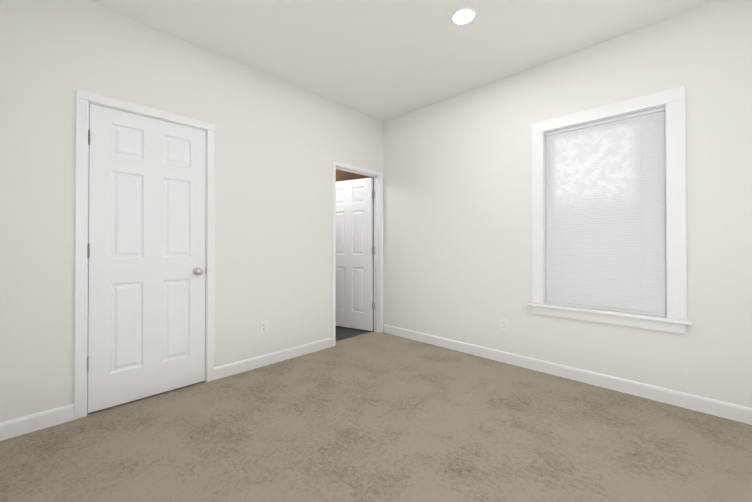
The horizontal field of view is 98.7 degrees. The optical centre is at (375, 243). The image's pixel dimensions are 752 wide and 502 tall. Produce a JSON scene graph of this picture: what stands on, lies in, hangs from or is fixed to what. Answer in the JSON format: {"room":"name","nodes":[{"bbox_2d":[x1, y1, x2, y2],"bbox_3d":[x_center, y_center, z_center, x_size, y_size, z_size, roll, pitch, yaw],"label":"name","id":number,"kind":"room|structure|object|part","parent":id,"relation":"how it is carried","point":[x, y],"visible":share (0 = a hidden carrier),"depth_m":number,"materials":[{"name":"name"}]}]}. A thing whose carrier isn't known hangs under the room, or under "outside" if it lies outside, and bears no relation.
{"room":"empty bedroom","nodes":[
{"label":"empty bedroom","id":0,"kind":"room"},
{"bbox_2d":[0,0,382,421],"bbox_3d":[-1.056,-0.232,3.049,0.110,2.710,3.522,0,0,44],"label":"wall","id":1,"kind":"structure","parent":0,"point":[281,146],"depth_m":2.43,"materials":[{"name":"white paint"}]},
{"bbox_2d":[87,130,89,370],"bbox_3d":[-1.888,0.040,2.120,0.042,1.578,0.012,0,0,44],"label":"closet door hinge","id":2,"kind":"object","parent":1,"relation":"attached to","point":[88,250],"visible":0.98,"depth_m":2.11,"materials":[{"name":"grey metal"}]},
{"bbox_2d":[74,89,214,419],"bbox_3d":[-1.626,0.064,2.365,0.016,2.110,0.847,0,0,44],"label":"trim","id":3,"kind":"structure","parent":1,"relation":"attached to","point":[83,97],"depth_m":2.09,"materials":[{"name":"white paint"}]},
{"bbox_2d":[87,103,206,412],"bbox_3d":[-1.643,0.092,2.388,0.175,2.030,0.722,0,0,44],"label":"closet door","id":4,"kind":"structure","parent":1,"relation":"in","point":[147,270],"depth_m":2.33,"materials":[{"name":"white paint"}]},
{"bbox_3d":[-1.429,0.218,2.609,0.175,0.065,0.106,0,-1,44],"label":"knob","id":5,"kind":"part","parent":4,"relation":"part of","materials":[{"name":"silver metal"}]},
{"bbox_2d":[0,337,331,440],"bbox_3d":[-1.323,1.071,2.675,0.013,0.100,2.424,0,0,44],"label":"baseboard","id":6,"kind":"structure","parent":1,"relation":"attached to","point":[31,423],"depth_m":2.67,"materials":[{"name":"white paint"}]},
{"bbox_2d":[260,320,267,333],"bbox_3d":[-1.033,0.767,2.981,0.009,0.115,0.070,0,0,44],"label":"electrical outlet","id":7,"kind":"object","parent":1,"relation":"attached to","point":[263,327],"visible":1,"depth_m":2.98,"materials":[{"name":"white plastic"}]},
{"bbox_2d":[336,178,372,330],"bbox_3d":[-0.369,0.132,4.353,0.729,1.975,0.175,0,0,29],"label":"hall door","id":8,"kind":"structure","parent":1,"relation":"in","point":[354,254],"depth_m":4.29,"materials":[{"name":"white paint"}]},
{"bbox_2d":[373,192,374,309],"bbox_3d":[-0.023,0.085,4.183,0.033,1.524,0.002,0,0,44],"label":"door hinge","id":9,"kind":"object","parent":8,"relation":"attached to","point":[373,250],"depth_m":4.18,"materials":[{"name":"grey metal"}]},
{"bbox_2d":[332,161,382,346],"bbox_3d":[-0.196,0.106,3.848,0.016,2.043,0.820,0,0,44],"label":"door frame","id":10,"kind":"structure","parent":1,"relation":"attached to","point":[335,164],"depth_m":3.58,"materials":[{"name":"white paint"}]},
{"bbox_2d":[336,169,370,181],"bbox_3d":[-1.125,-0.221,4.749,0.050,2.710,3.050,0,0,44],"label":"wall","id":11,"kind":"structure","parent":0,"point":[341,175],"depth_m":5.38,"materials":[{"name":"beige paint"}]},
{"bbox_2d":[336,310,373,340],"bbox_3d":[-0.676,1.156,4.342,1.150,0.050,3.000,0,0,44],"label":"floor","id":12,"kind":"structure","parent":0,"point":[342,333],"depth_m":4.13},
{"bbox_2d":[371,177,373,301],"bbox_3d":[0.391,-0.218,5.371,1.250,2.710,0.050,0,0,44],"label":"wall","id":13,"kind":"structure","parent":0,"point":[371,177],"depth_m":5.76,"materials":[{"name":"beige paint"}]},
{"bbox_2d":[0,331,751,501],"bbox_3d":[0.277,1.140,1.757,3.810,0.050,3.522,0,0,44],"label":"floor carpet","id":14,"kind":"object","parent":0,"point":[373,416],"visible":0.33,"depth_m":1.82,"materials":[{"name":"beige carpet"}]},
{"bbox_2d":[87,0,716,121],"bbox_3d":[0.153,-1.615,2.546,5.060,0.050,4.462,0,0,44],"label":"ceiling","id":15,"kind":"structure","parent":0,"point":[383,60],"depth_m":2.48,"materials":[{"name":"white paint"}]},
{"bbox_2d":[450,6,476,25],"bbox_3d":[0.611,-1.589,2.258,0.184,0.007,0.184,0,0,44],"label":"recessed light","id":16,"kind":"object","parent":15,"relation":"in","point":[466,15],"visible":1,"depth_m":2.25,"materials":[{"name":"white paint"}]},
{"bbox_2d":[383,0,751,407],"bbox_3d":[1.483,-0.233,2.938,3.700,2.710,0.160,0,0,44],"label":"wall","id":17,"kind":"structure","parent":0,"point":[456,217],"depth_m":2.70,"materials":[{"name":"white paint"}]},
{"bbox_2d":[501,318,507,330],"bbox_3d":[1.217,0.761,3.070,0.070,0.115,0.009,0,0,44],"label":"electrical outlet","id":18,"kind":"object","parent":17,"relation":"attached to","point":[504,323],"visible":1,"depth_m":3.06,"materials":[{"name":"white plastic"}]},
{"bbox_2d":[384,324,751,424],"bbox_3d":[1.392,1.072,2.896,3.584,0.100,0.013,0,0,44],"label":"baseboard","id":19,"kind":"structure","parent":17,"relation":"attached to","point":[734,412],"depth_m":2.54,"materials":[{"name":"white paint"}]},
{"bbox_2d":[527,86,692,333],"bbox_3d":[1.787,-0.233,2.584,1.060,1.695,0.177,0,0,44],"label":"window","id":20,"kind":"structure","parent":17,"relation":"in","point":[674,100],"depth_m":2.35,"materials":[{"name":"white paint"}]},
{"bbox_2d":[545,107,665,316],"bbox_3d":[1.779,-0.231,2.575,0.784,1.497,0.037,0,0,44],"label":"window blind","id":21,"kind":"object","parent":20,"relation":"attached to","point":[605,214],"visible":1,"depth_m":2.54,"materials":[{"name":"white fabric"}]},
{"bbox_3d":[1.835,-0.230,2.633,0.790,1.500,0.040,0,0,44],"label":"window sash","id":22,"kind":"part","parent":20,"relation":"part of","materials":[{"name":"white fabric"}]}
]}

